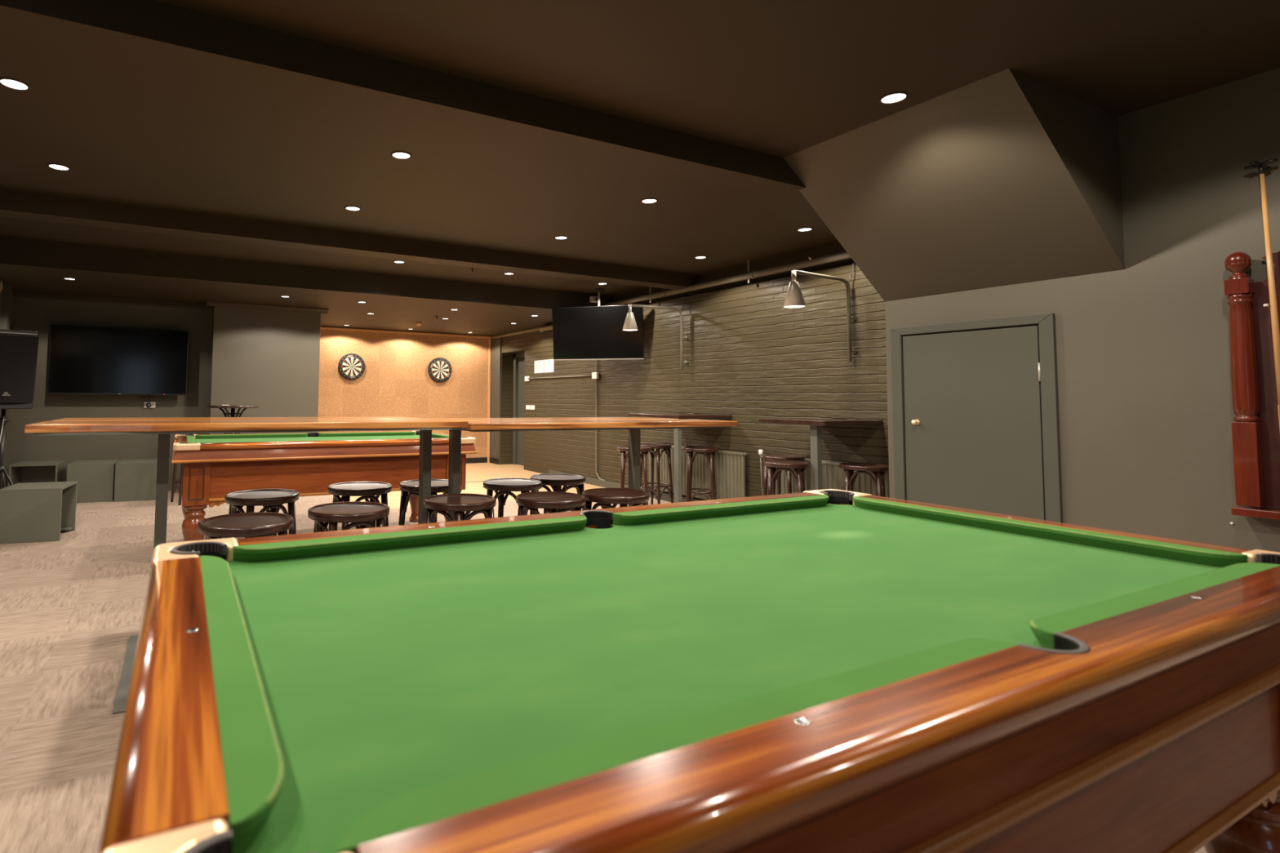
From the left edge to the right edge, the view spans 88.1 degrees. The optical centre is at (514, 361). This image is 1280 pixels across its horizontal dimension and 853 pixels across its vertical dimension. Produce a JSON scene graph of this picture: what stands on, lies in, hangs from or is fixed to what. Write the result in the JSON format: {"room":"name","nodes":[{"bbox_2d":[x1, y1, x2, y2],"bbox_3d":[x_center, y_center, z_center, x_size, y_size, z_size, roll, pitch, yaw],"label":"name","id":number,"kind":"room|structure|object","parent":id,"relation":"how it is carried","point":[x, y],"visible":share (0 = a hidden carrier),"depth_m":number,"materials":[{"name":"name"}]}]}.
{"room":"pool hall","nodes":[
{"label":"pool hall","id":0,"kind":"room"},
{"bbox_2d":[0,290,14,479],"bbox_3d":[-3.106,-0.033,2.012,0.150,2.640,12.600,2,-4,-27],"label":"wall","id":1,"kind":"structure","parent":0,"point":[12,299],"depth_m":7.45,"materials":[{"name":"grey paint"}]},
{"bbox_2d":[0,280,2,292],"bbox_3d":[-5.339,-0.769,6.699,0.072,0.169,0.201,2,-4,-27],"label":"wall spotlight","id":2,"kind":"object","parent":1,"relation":"attached to","point":[1,281],"visible":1,"depth_m":6.74,"materials":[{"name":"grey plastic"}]},
{"bbox_2d":[0,284,11,417],"bbox_3d":[-5.564,0.358,7.042,0.060,2.390,0.120,2,-4,-27],"label":"trim","id":3,"kind":"structure","parent":1,"relation":"attached to","point":[6,289],"depth_m":7.05,"materials":[{"name":"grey paint"}]},
{"bbox_2d":[4,297,213,490],"bbox_3d":[-5.002,0.419,8.018,2.250,2.390,0.150,2,-4,-27],"label":"wall","id":4,"kind":"structure","parent":0,"point":[31,314],"depth_m":7.93,"materials":[{"name":"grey paint"}]},
{"bbox_2d":[47,324,188,395],"bbox_3d":[-4.812,-0.003,7.960,1.445,0.815,0.164,2,-4,-27],"label":"television","id":5,"kind":"object","parent":4,"relation":"attached to","point":[83,359],"visible":1,"depth_m":7.87,"materials":[{"name":"black plastic"}]},
{"bbox_2d":[140,395,154,407],"bbox_3d":[-4.577,0.447,8.107,0.159,0.252,0.056,2,-4,-27],"label":"power cable","id":6,"kind":"object","parent":4,"relation":"attached to","point":[148,405],"visible":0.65,"depth_m":8.10,"materials":[{"name":"black plastic"}]},
{"bbox_2d":[143,401,155,408],"bbox_3d":[-4.568,0.543,8.143,0.124,0.072,0.011,2,-4,-27],"label":"wall socket","id":7,"kind":"object","parent":4,"relation":"attached to","point":[153,403],"visible":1,"depth_m":8.15,"materials":[{"name":"white plastic"}]},
{"bbox_2d":[13,291,328,313],"bbox_3d":[-4.163,-0.732,8.161,3.495,0.060,0.465,2,-4,-27],"label":"trim","id":8,"kind":"structure","parent":4,"relation":"attached to","point":[210,304],"depth_m":8.17,"materials":[{"name":"paint"}]},
{"bbox_2d":[208,306,320,434],"bbox_3d":[-3.735,0.513,9.447,1.310,2.390,2.310,2,-4,-27],"label":"wall","id":9,"kind":"structure","parent":0,"point":[268,360],"depth_m":8.43,"materials":[{"name":"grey paint"}]},
{"bbox_2d":[317,326,491,457],"bbox_3d":[-2.080,0.649,11.557,3.820,2.390,0.150,2,-4,-27],"label":"wall","id":10,"kind":"structure","parent":0,"point":[395,380],"depth_m":11.57,"materials":[{"name":"paint"}]},
{"bbox_2d":[337,353,364,379],"bbox_3d":[-2.781,0.087,11.118,0.453,0.453,0.040,2,-4,-27],"label":"dartboard","id":11,"kind":"object","parent":10,"relation":"attached to","point":[350,366],"visible":1,"depth_m":11.10,"materials":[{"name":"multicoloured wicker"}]},
{"bbox_2d":[320,326,490,462],"bbox_3d":[-2.034,0.650,11.479,3.550,2.380,0.030,2,-4,-27],"label":"trim","id":12,"kind":"structure","parent":10,"relation":"attached to","point":[321,327],"depth_m":12.12,"materials":[{"name":"brown wood"}]},
{"bbox_2d":[427,357,452,382],"bbox_3d":[-1.353,0.152,11.845,0.453,0.453,0.040,2,-4,-27],"label":"dartboard","id":13,"kind":"object","parent":10,"relation":"attached to","point":[439,369],"visible":1,"depth_m":11.82,"materials":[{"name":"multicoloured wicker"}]},
{"bbox_2d":[466,457,487,463],"bbox_3d":[-2.058,1.788,11.417,3.530,0.100,0.012,2,-4,-27],"label":"baseboard","id":14,"kind":"structure","parent":10,"relation":"attached to","point":[481,460],"depth_m":12.10,"materials":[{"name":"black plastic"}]},
{"bbox_2d":[0,462,1205,852],"bbox_3d":[-0.161,1.505,4.437,7.600,0.100,14.380,2,-4,-27],"label":"floor","id":15,"kind":"structure","parent":0,"point":[71,606],"depth_m":3.05,"materials":[{"name":"beige carpet"}]},
{"bbox_2d":[0,408,13,488],"bbox_3d":[-4.638,0.966,5.884,0.670,1.077,0.594,2,-4,-27],"label":"speaker stand","id":16,"kind":"object","parent":15,"relation":"on","point":[3,420],"visible":0.46,"depth_m":5.81,"materials":[{"name":"black metal"}]},
{"bbox_2d":[0,328,39,408],"bbox_3d":[-4.568,0.073,5.840,0.429,0.700,0.412,3,-4,-41],"label":"loudspeaker","id":17,"kind":"object","parent":16,"relation":"on","point":[19,349],"visible":1,"depth_m":5.74,"materials":[{"name":"black plastic"}]},
{"bbox_2d":[8,460,66,486],"bbox_3d":[-5.366,1.356,7.320,0.440,0.432,0.450,2,-4,-24],"label":"cube","id":18,"kind":"object","parent":15,"relation":"on","point":[48,471],"visible":0.64,"depth_m":7.45,"materials":[{"name":"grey paint"}]},
{"bbox_2d":[0,481,77,544],"bbox_3d":[-4.020,1.264,5.487,0.440,0.432,0.450,2,-3,-20],"label":"cube","id":19,"kind":"object","parent":15,"relation":"on","point":[30,512],"visible":1,"depth_m":5.30,"materials":[{"name":"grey paint"}]},
{"bbox_2d":[66,459,120,502],"bbox_3d":[-4.834,1.370,7.476,0.446,0.432,0.450,2,-4,-24],"label":"cube","id":20,"kind":"object","parent":15,"relation":"on","point":[95,479],"visible":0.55,"depth_m":7.29,"materials":[{"name":"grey paint"}]},
{"bbox_2d":[113,458,157,502],"bbox_3d":[-4.390,1.383,7.621,0.446,0.432,0.450,2,-4,-23],"label":"cube","id":21,"kind":"object","parent":15,"relation":"on","point":[135,480],"visible":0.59,"depth_m":7.41,"materials":[{"name":"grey paint"}]},
{"bbox_2d":[170,440,182,505],"bbox_3d":[-3.673,1.240,7.354,0.360,0.701,0.360,4,-5,-44],"label":"stool","id":22,"kind":"object","parent":15,"relation":"on","point":[175,481],"visible":0.22,"depth_m":7.27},
{"bbox_2d":[206,404,258,434],"bbox_3d":[-3.362,1.073,7.725,0.576,1.098,0.576,2,-4,-27],"label":"round table","id":23,"kind":"object","parent":15,"relation":"on","point":[233,407],"visible":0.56,"depth_m":7.66,"materials":[{"name":"black wood"}]},
{"bbox_2d":[197,511,293,539],"bbox_3d":[-1.090,0.992,2.622,0.360,0.701,0.360,3,-4,-41],"label":"stool","id":24,"kind":"object","parent":15,"relation":"on","point":[257,524],"visible":0.34,"depth_m":2.59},
{"bbox_2d":[24,416,468,715],"bbox_3d":[-1.183,0.826,3.133,1.820,1.088,0.886,2,-4,-27],"label":"bar table","id":25,"kind":"object","parent":15,"relation":"on","point":[163,427],"visible":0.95,"depth_m":2.90,"materials":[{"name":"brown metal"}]},
{"bbox_2d":[224,488,299,537],"bbox_3d":[-1.303,1.032,3.339,0.360,0.701,0.360,4,-5,-44],"label":"stool","id":26,"kind":"object","parent":15,"relation":"on","point":[274,499],"visible":0.36,"depth_m":3.31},
{"bbox_2d":[171,431,477,542],"bbox_3d":[-1.615,1.066,5.495,2.280,0.872,1.280,2,-4,-27],"label":"pool table","id":27,"kind":"object","parent":15,"relation":"on","point":[215,466],"visible":0.66,"depth_m":4.92,"materials":[{"name":"brown wood"}]},
{"bbox_2d":[186,435,195,443],"bbox_3d":[-2.519,0.618,5.057,0.050,0.034,0.954,2,-4,-27],"label":"cushion","id":28,"kind":"object","parent":27,"relation":"on","point":[190,439],"depth_m":4.96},
{"bbox_2d":[195,433,307,439],"bbox_3d":[-2.305,0.659,5.749,0.927,0.034,0.050,2,-4,-27],"label":"cushion","id":29,"kind":"object","parent":27,"relation":"on","point":[247,435],"depth_m":5.72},
{"bbox_2d":[200,440,328,444],"bbox_3d":[-1.832,0.611,4.824,0.927,0.034,0.050,2,-4,-27],"label":"cushion","id":30,"kind":"object","parent":27,"relation":"on","point":[315,440],"depth_m":4.75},
{"bbox_2d":[318,431,414,436],"bbox_3d":[-1.390,0.695,6.215,0.927,0.034,0.050,2,-4,-27],"label":"cushion","id":31,"kind":"object","parent":27,"relation":"on","point":[356,433],"depth_m":6.19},
{"bbox_2d":[355,437,448,439],"bbox_3d":[-0.917,0.646,5.290,0.927,0.034,0.050,2,-4,-27],"label":"cushion","id":32,"kind":"object","parent":27,"relation":"on","point":[437,437],"depth_m":5.29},
{"bbox_2d":[431,433,448,438],"bbox_3d":[-0.703,0.688,5.982,0.050,0.034,0.954,2,-4,-27],"label":"cushion","id":33,"kind":"object","parent":27,"relation":"on","point":[433,435],"depth_m":5.94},
{"bbox_2d":[307,501,389,532],"bbox_3d":[-0.752,1.013,2.932,0.360,0.701,0.360,3,-4,-33],"label":"stool","id":34,"kind":"object","parent":15,"relation":"on","point":[361,514],"visible":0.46,"depth_m":2.88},
{"bbox_2d":[327,481,392,530],"bbox_3d":[-0.881,1.055,3.685,0.360,0.701,0.360,2,-4,-30],"label":"stool","id":35,"kind":"object","parent":15,"relation":"on","point":[366,490],"visible":0.41,"depth_m":3.64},
{"bbox_2d":[398,479,448,525],"bbox_3d":[-0.503,1.067,3.832,0.360,0.701,0.360,-1,-4,29],"label":"stool","id":36,"kind":"object","parent":15,"relation":"on","point":[437,486],"visible":0.3,"depth_m":3.78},
{"bbox_2d":[424,493,496,523],"bbox_3d":[-0.273,1.035,3.235,0.360,0.701,0.360,-3,-4,43],"label":"stool","id":37,"kind":"object","parent":15,"relation":"on","point":[458,504],"visible":0.39,"depth_m":3.19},
{"bbox_2d":[483,478,542,517],"bbox_3d":[-0.013,1.077,3.919,0.360,0.701,0.360,-1,-3,18],"label":"stool","id":38,"kind":"object","parent":15,"relation":"on","point":[504,486],"visible":0.42,"depth_m":3.89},
{"bbox_2d":[515,491,585,515],"bbox_3d":[0.185,1.045,3.337,0.360,0.701,0.360,3,-4,-36],"label":"stool","id":39,"kind":"object","parent":15,"relation":"on","point":[549,501],"visible":0.38,"depth_m":3.30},
{"bbox_2d":[529,473,586,515],"bbox_3d":[0.279,1.095,4.189,0.360,0.701,0.360,3,-4,-38],"label":"stool","id":40,"kind":"object","parent":15,"relation":"on","point":[555,481],"visible":0.29,"depth_m":4.14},
{"bbox_2d":[422,417,737,521],"bbox_3d":[0.360,0.892,3.934,1.860,1.076,0.915,2,-4,-27],"label":"bar table","id":41,"kind":"object","parent":15,"relation":"on","point":[634,425],"visible":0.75,"depth_m":3.65,"materials":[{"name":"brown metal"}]},
{"bbox_2d":[582,488,649,510],"bbox_3d":[0.545,1.058,3.496,0.360,0.701,0.360,-2,-4,37],"label":"stool","id":42,"kind":"object","parent":15,"relation":"on","point":[602,497],"visible":0.29,"depth_m":3.44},
{"bbox_2d":[617,445,651,507],"bbox_3d":[1.267,1.258,6.874,0.360,0.701,0.360,0,-3,11],"label":"stool","id":43,"kind":"object","parent":15,"relation":"on","point":[624,449],"visible":0.55,"depth_m":6.77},
{"bbox_2d":[640,443,673,504],"bbox_3d":[1.591,1.287,7.327,0.360,0.701,0.360,4,-5,-44],"label":"stool","id":44,"kind":"object","parent":15,"relation":"on","point":[666,447],"visible":0.78,"depth_m":7.30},
{"bbox_2d":[627,413,732,502],"bbox_3d":[1.788,1.100,7.090,0.750,1.050,0.850,2,-4,-27],"label":"bar table","id":45,"kind":"object","parent":15,"relation":"on","point":[677,432],"visible":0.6,"depth_m":6.72,"materials":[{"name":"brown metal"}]},
{"bbox_2d":[99,488,1279,852],"bbox_3d":[0.489,0.849,1.380,2.280,0.872,1.280,2,-4,-27],"label":"pool table","id":46,"kind":"object","parent":15,"relation":"on","point":[827,670],"visible":1,"depth_m":0.89,"materials":[{"name":"fabric"}]},
{"bbox_2d":[200,555,284,852],"bbox_3d":[-0.416,0.401,0.941,0.050,0.034,0.954,2,-4,-27],"label":"cushion","id":47,"kind":"object","parent":46,"relation":"on","point":[246,748],"depth_m":0.66,"materials":[{"name":"fabric"}]},
{"bbox_2d":[232,515,586,562],"bbox_3d":[-0.201,0.443,1.633,0.927,0.034,0.050,2,-4,-27],"label":"cushion","id":48,"kind":"object","parent":46,"relation":"on","point":[302,549],"depth_m":1.58,"materials":[{"name":"fabric"}]},
{"bbox_2d":[336,638,1017,852],"bbox_3d":[0.272,0.394,0.708,0.927,0.034,0.050,2,-4,-27],"label":"cushion","id":49,"kind":"object","parent":46,"relation":"on","point":[433,808],"depth_m":0.62,"materials":[{"name":"fabric"}]},
{"bbox_2d":[612,494,829,525],"bbox_3d":[0.713,0.478,2.099,0.927,0.034,0.050,2,-4,-27],"label":"cushion","id":50,"kind":"object","parent":46,"relation":"on","point":[719,510],"depth_m":2.05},
{"bbox_2d":[853,496,1247,567],"bbox_3d":[1.401,0.471,1.866,0.050,0.034,0.954,2,-4,-27],"label":"cushion","id":51,"kind":"object","parent":46,"relation":"on","point":[1183,553],"depth_m":1.72,"materials":[{"name":"fabric"}]},
{"bbox_2d":[1029,562,1279,649],"bbox_3d":[1.186,0.429,1.174,0.927,0.034,0.050,2,-4,-27],"label":"cushion","id":52,"kind":"object","parent":46,"relation":"on","point":[1049,632],"depth_m":1.09,"materials":[{"name":"fabric"}]},
{"bbox_2d":[683,446,718,502],"bbox_3d":[1.980,1.266,6.885,0.360,0.701,0.360,-1,-3,20],"label":"stool","id":53,"kind":"object","parent":15,"relation":"on","point":[690,450],"visible":0.89,"depth_m":6.80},
{"bbox_2d":[762,454,804,495],"bbox_3d":[2.471,1.216,5.948,0.360,0.701,0.360,3,-4,-38],"label":"stool","id":54,"kind":"object","parent":15,"relation":"on","point":[766,457],"visible":0.27,"depth_m":5.95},
{"bbox_2d":[762,459,809,495],"bbox_3d":[2.245,1.180,5.359,0.360,0.701,0.360,-1,-4,29],"label":"stool","id":55,"kind":"object","parent":15,"relation":"on","point":[799,467],"visible":0.56,"depth_m":5.30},
{"bbox_2d":[758,417,882,490],"bbox_3d":[2.599,1.018,5.525,0.730,1.049,0.660,2,-4,-27],"label":"bar table","id":56,"kind":"object","parent":15,"relation":"on","point":[815,424],"visible":0.73,"depth_m":5.28,"materials":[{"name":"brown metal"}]},
{"bbox_2d":[839,462,888,497],"bbox_3d":[2.801,1.176,5.187,0.360,0.701,0.360,-2,-4,34],"label":"stool","id":57,"kind":"object","parent":15,"relation":"on","point":[879,470],"visible":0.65,"depth_m":5.14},
{"bbox_2d":[0,0,1279,336],"bbox_3d":[-0.270,-1.135,4.520,7.300,0.400,14.380,2,-4,-27],"label":"ceiling","id":58,"kind":"structure","parent":0,"point":[218,150],"depth_m":3.31,"materials":[{"name":"paint"}]},
{"bbox_2d":[0,77,31,90],"bbox_3d":[-2.323,-1.288,3.018,0.124,0.006,0.124,2,-4,-27],"label":"recessed light","id":59,"kind":"object","parent":58,"relation":"in","point":[12,83],"visible":1,"depth_m":3.02,"materials":[{"name":"paint"}]},
{"bbox_2d":[0,79,27,88],"bbox_3d":[-2.323,-1.289,3.018,0.100,0.001,0.100,2,-4,-27],"label":"diffuser","id":60,"kind":"object","parent":59,"relation":"attached to","point":[11,83],"depth_m":3.02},
{"bbox_2d":[46,163,71,170],"bbox_3d":[-2.882,-1.230,4.112,0.124,0.006,0.124,2,-4,-27],"label":"recessed light","id":61,"kind":"object","parent":58,"relation":"in","point":[54,166],"visible":1,"depth_m":4.11,"materials":[{"name":"glass"}]},
{"bbox_2d":[48,164,68,169],"bbox_3d":[-2.882,-1.231,4.112,0.100,0.001,0.100,2,-4,-27],"label":"diffuser","id":62,"kind":"object","parent":61,"relation":"attached to","point":[56,166],"depth_m":4.11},
{"bbox_2d":[62,277,75,279],"bbox_3d":[-4.561,-0.849,6.663,0.114,0.006,0.114,2,-4,-27],"label":"recessed light","id":63,"kind":"object","parent":58,"relation":"in","point":[68,278],"visible":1,"depth_m":6.67,"materials":[{"name":"paint"}]},
{"bbox_2d":[344,205,361,211],"bbox_3d":[-1.230,-1.166,4.953,0.124,0.006,0.124,2,-4,-27],"label":"recessed light","id":64,"kind":"object","parent":58,"relation":"in","point":[353,208],"visible":1,"depth_m":4.96,"materials":[{"name":"paint"}]},
{"bbox_2d":[346,207,359,210],"bbox_3d":[-1.230,-1.168,4.953,0.100,0.001,0.100,2,-4,-27],"label":"diffuser","id":65,"kind":"object","parent":64,"relation":"attached to","point":[349,208],"depth_m":4.96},
{"bbox_2d":[393,260,404,263],"bbox_3d":[-1.220,-1.055,6.886,0.124,0.006,0.124,2,-4,-27],"label":"recessed light","id":66,"kind":"object","parent":58,"relation":"in","point":[394,261],"visible":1,"depth_m":6.87,"materials":[{"name":"paint"}]},
{"bbox_2d":[391,151,411,159],"bbox_3d":[-0.671,-1.224,3.859,0.124,0.006,0.124,2,-4,-27],"label":"recessed light","id":67,"kind":"object","parent":58,"relation":"in","point":[397,154],"visible":1,"depth_m":3.86,"materials":[{"name":"glass"}]},
{"bbox_2d":[392,152,409,158],"bbox_3d":[-0.671,-1.226,3.859,0.100,0.001,0.100,2,-4,-27],"label":"diffuser","id":68,"kind":"object","parent":67,"relation":"attached to","point":[400,155],"depth_m":3.86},
{"bbox_2d":[415,322,422,325],"bbox_3d":[-1.510,-0.593,10.266,0.100,0.047,0.100,2,-4,-27],"label":"smoke detector","id":69,"kind":"object","parent":58,"relation":"attached to","point":[416,323],"visible":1,"depth_m":10.23,"materials":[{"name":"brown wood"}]},
{"bbox_2d":[503,272,514,275],"bbox_3d":[-0.062,-1.011,7.476,0.124,0.006,0.124,2,-4,-27],"label":"recessed light","id":70,"kind":"object","parent":58,"relation":"in","point":[506,273],"visible":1,"depth_m":7.49,"materials":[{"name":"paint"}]},
{"bbox_2d":[554,235,568,239],"bbox_3d":[0.417,-1.103,5.792,0.124,0.006,0.124,2,-4,-27],"label":"recessed light","id":71,"kind":"object","parent":58,"relation":"in","point":[559,237],"visible":1,"depth_m":5.80,"materials":[{"name":"paint"}]},
{"bbox_2d":[555,236,566,239],"bbox_3d":[0.417,-1.105,5.792,0.100,0.001,0.100,2,-4,-27],"label":"diffuser","id":72,"kind":"object","parent":71,"relation":"attached to","point":[558,237],"depth_m":5.80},
{"bbox_2d":[589,295,597,302],"bbox_3d":[1.087,-0.847,8.802,0.100,0.080,0.105,2,-4,-27],"label":"security camera","id":73,"kind":"object","parent":58,"relation":"attached to","point":[593,299],"visible":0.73,"depth_m":8.78,"materials":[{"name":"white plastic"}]},
{"bbox_2d":[551,288,644,359],"bbox_3d":[1.086,-0.485,8.401,1.180,0.929,0.259,-1,-3,20],"label":"television","id":74,"kind":"object","parent":58,"relation":"hanging from","point":[590,332],"visible":0.93,"depth_m":8.32,"materials":[{"name":"grey plastic"}]},
{"bbox_2d":[640,198,657,204],"bbox_3d":[0.977,-1.161,4.698,0.124,0.006,0.124,2,-4,-27],"label":"recessed light","id":75,"kind":"object","parent":58,"relation":"in","point":[647,201],"visible":1,"depth_m":4.70,"materials":[{"name":"glass"}]},
{"bbox_2d":[642,199,656,203],"bbox_3d":[0.977,-1.162,4.698,0.100,0.001,0.100,2,-4,-27],"label":"diffuser","id":76,"kind":"object","parent":75,"relation":"attached to","point":[647,201],"depth_m":4.71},
{"bbox_2d":[693,255,706,258],"bbox_3d":[1.874,-1.047,6.533,0.124,0.006,0.124,2,-4,-27],"label":"recessed light","id":77,"kind":"object","parent":58,"relation":"in","point":[700,256],"visible":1,"depth_m":6.54,"materials":[{"name":"glass"}]},
{"bbox_2d":[602,251,851,306],"bbox_3d":[2.271,-0.909,6.875,0.104,0.235,4.580,2,-4,-27],"label":"ceiling pipe","id":78,"kind":"object","parent":58,"relation":"attached to","point":[844,255],"visible":0.66,"depth_m":6.65,"materials":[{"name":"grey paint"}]},
{"bbox_2d":[796,227,813,231],"bbox_3d":[2.433,-1.105,5.439,0.124,0.006,0.124,2,-4,-27],"label":"recessed light","id":79,"kind":"object","parent":58,"relation":"in","point":[802,229],"visible":1,"depth_m":5.45,"materials":[{"name":"paint"}]},
{"bbox_2d":[799,228,811,231],"bbox_3d":[2.433,-1.106,5.439,0.100,0.001,0.100,2,-4,-27],"label":"diffuser","id":80,"kind":"object","parent":79,"relation":"attached to","point":[802,229],"depth_m":5.45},
{"bbox_2d":[878,91,908,104],"bbox_3d":[1.795,-1.246,3.074,0.124,0.006,0.124,2,-4,-27],"label":"recessed light","id":81,"kind":"object","parent":58,"relation":"in","point":[897,96],"visible":1,"depth_m":3.07,"materials":[{"name":"paint"}]},
{"bbox_2d":[881,93,906,102],"bbox_3d":[1.795,-1.248,3.074,0.100,0.001,0.100,2,-4,-27],"label":"diffuser","id":82,"kind":"object","parent":81,"relation":"attached to","point":[895,97],"depth_m":3.08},
{"bbox_2d":[500,244,888,500],"bbox_3d":[1.636,0.389,8.601,0.300,2.640,8.710,2,-4,-27],"label":"wall","id":83,"kind":"structure","parent":0,"point":[750,357],"depth_m":6.88,"materials":[{"name":"brick"}]},
{"bbox_2d":[488,457,498,464],"bbox_3d":[-0.376,1.839,12.033,0.012,0.100,0.400,2,-4,-27],"label":"baseboard","id":84,"kind":"structure","parent":83,"relation":"attached to","point":[493,460],"depth_m":12.01,"materials":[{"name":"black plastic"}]},
{"bbox_2d":[489,337,502,464],"bbox_3d":[-0.347,0.697,12.108,0.029,2.390,0.400,2,-4,-27],"label":"trim","id":85,"kind":"structure","parent":83,"relation":"attached to","point":[495,347],"depth_m":12.07,"materials":[{"name":"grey paint"}]},
{"bbox_2d":[490,326,540,338],"bbox_3d":[0.450,-0.544,10.681,0.110,0.060,3.820,2,-4,-27],"label":"trim","id":86,"kind":"structure","parent":83,"relation":"attached to","point":[535,329],"depth_m":11.37,"materials":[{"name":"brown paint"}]},
{"bbox_2d":[512,352,524,466],"bbox_3d":[0.217,0.823,11.676,0.110,2.100,1.050,2,-4,-27],"label":"door","id":87,"kind":"structure","parent":83,"relation":"in","point":[518,358],"depth_m":11.92,"materials":[{"name":"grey paint"}]},
{"bbox_2d":[525,404,529,409],"bbox_3d":[0.231,0.773,10.983,0.016,0.072,0.132,2,-4,-27],"label":"light switch","id":88,"kind":"object","parent":83,"relation":"attached to","point":[527,406],"visible":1,"depth_m":10.98,"materials":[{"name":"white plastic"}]},
{"bbox_2d":[534,360,543,373],"bbox_3d":[0.406,0.084,10.704,0.004,0.207,0.310,2,-4,-27],"label":"notice sheet","id":89,"kind":"object","parent":83,"relation":"attached to","point":[539,365],"visible":1,"depth_m":10.69,"materials":[{"name":"white paper"}]},
{"bbox_2d":[539,324,552,333],"bbox_3d":[0.608,-0.518,10.142,0.197,0.132,0.560,2,-4,-27],"label":"heater","id":90,"kind":"object","parent":83,"relation":"attached to","point":[545,329],"visible":0.5,"depth_m":10.16,"materials":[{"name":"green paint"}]},
{"bbox_2d":[541,331,552,333],"bbox_3d":[0.597,-0.456,10.133,0.160,0.008,0.440,2,-4,-27],"label":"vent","id":91,"kind":"object","parent":90,"relation":"attached to","point":[542,332],"depth_m":10.24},
{"bbox_2d":[543,359,554,372],"bbox_3d":[0.554,0.069,10.415,0.004,0.207,0.310,2,-4,-27],"label":"notice sheet","id":92,"kind":"object","parent":83,"relation":"attached to","point":[548,363],"visible":0.99,"depth_m":10.41,"materials":[{"name":"white paper"}]},
{"bbox_2d":[528,374,591,378],"bbox_3d":[0.686,0.241,10.108,0.022,0.021,1.940,2,-4,-27],"label":"conduit","id":93,"kind":"object","parent":83,"relation":"attached to","point":[584,375],"visible":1,"depth_m":10.01,"materials":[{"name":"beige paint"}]},
{"bbox_2d":[595,360,605,480],"bbox_3d":[1.206,0.500,9.063,0.021,2.298,0.233,2,-4,-27],"label":"conduit","id":94,"kind":"object","parent":83,"relation":"attached to","point":[597,473],"visible":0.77,"depth_m":9.14,"materials":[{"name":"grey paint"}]},
{"bbox_2d":[591,372,599,378],"bbox_3d":[1.143,0.196,9.164,0.040,0.090,0.120,2,-4,-27],"label":"junction box","id":95,"kind":"object","parent":94,"relation":"attached to","point":[594,375],"visible":1,"depth_m":9.12,"materials":[{"name":"white plastic"}]},
{"bbox_2d":[548,469,701,502],"bbox_3d":[1.977,1.604,7.475,0.030,0.090,6.250,2,-4,-27],"label":"baseboard","id":96,"kind":"structure","parent":83,"relation":"attached to","point":[665,496],"depth_m":8.79,"materials":[{"name":"green paint"}]},
{"bbox_2d":[622,293,687,369],"bbox_3d":[1.610,-0.359,7.390,0.896,0.887,0.176,2,-4,-27],"label":"lamp","id":97,"kind":"object","parent":83,"relation":"attached to","point":[630,325],"visible":1,"depth_m":7.38,"materials":[{"name":"metal"}]},
{"bbox_2d":[648,445,747,499],"bbox_3d":[2.032,1.247,7.328,0.090,0.547,1.546,2,-4,-27],"label":"radiator","id":98,"kind":"object","parent":83,"relation":"attached to","point":[729,466],"visible":0.53,"depth_m":7.06,"materials":[{"name":"metal"}]},
{"bbox_2d":[671,445,747,455],"bbox_3d":[2.022,0.988,7.345,0.070,0.027,1.532,2,-4,-27],"label":"grille","id":99,"kind":"object","parent":98,"relation":"attached to","point":[720,452],"depth_m":6.87,"materials":[{"name":"metal"}]},
{"bbox_2d":[782,260,857,361],"bbox_3d":[2.604,-0.456,5.506,0.840,0.891,0.176,2,-4,-27],"label":"lamp","id":100,"kind":"object","parent":83,"relation":"attached to","point":[794,299],"visible":1,"depth_m":5.44,"materials":[{"name":"metal"}]},
{"bbox_2d":[758,449,889,497],"bbox_3d":[2.807,1.203,5.808,0.090,0.718,1.532,2,-4,-27],"label":"radiator","id":101,"kind":"object","parent":83,"relation":"attached to","point":[833,477],"visible":0.3,"depth_m":5.74,"materials":[{"name":"metal"}]},
{"bbox_2d":[804,458,840,466],"bbox_3d":[2.813,0.906,5.797,0.070,0.027,1.452,2,-4,-27],"label":"grille","id":102,"kind":"object","parent":101,"relation":"attached to","point":[824,463],"depth_m":5.79,"materials":[{"name":"metal"}]},
{"bbox_2d":[783,68,1124,301],"bbox_3d":[2.291,-0.829,3.547,1.000,0.775,1.230,2,-4,-27],"label":"bulkhead","id":103,"kind":"structure","parent":0,"point":[1006,177],"depth_m":3.33,"materials":[{"name":"paint"}]},
{"bbox_2d":[884,67,1279,552],"bbox_3d":[4.298,0.032,1.965,1.200,2.640,5.790,2,-4,-27],"label":"wall","id":104,"kind":"structure","parent":0,"point":[1146,415],"depth_m":3.07,"materials":[{"name":"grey paint"}]},
{"bbox_2d":[890,312,1062,523],"bbox_3d":[2.644,0.602,3.792,0.052,1.682,0.888,2,-4,-27],"label":"door","id":105,"kind":"structure","parent":104,"relation":"in","point":[975,411],"depth_m":3.75,"materials":[{"name":"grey paint"}]},
{"bbox_2d":[1223,251,1279,519],"bbox_3d":[3.320,0.069,2.427,0.120,1.131,0.905,2,-4,-27],"label":"cue rack","id":106,"kind":"object","parent":104,"relation":"attached to","point":[1255,431],"visible":1,"depth_m":2.76,"materials":[{"name":"red wood"}]},
{"bbox_2d":[1231,505,1279,519],"bbox_3d":[3.315,0.617,2.396,0.120,0.033,0.905,2,-4,-27],"label":"shelf","id":107,"kind":"object","parent":106,"relation":"attached to","point":[1268,512],"depth_m":2.72,"materials":[{"name":"red wood"}]},
{"bbox_2d":[1244,158,1279,429],"bbox_3d":[3.168,-0.119,2.722,0.061,1.474,0.094,4,-4,-43],"label":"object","id":108,"kind":"object","parent":106,"relation":"on","point":[1262,166],"visible":1,"depth_m":2.73,"materials":[{"name":"brown wood"}]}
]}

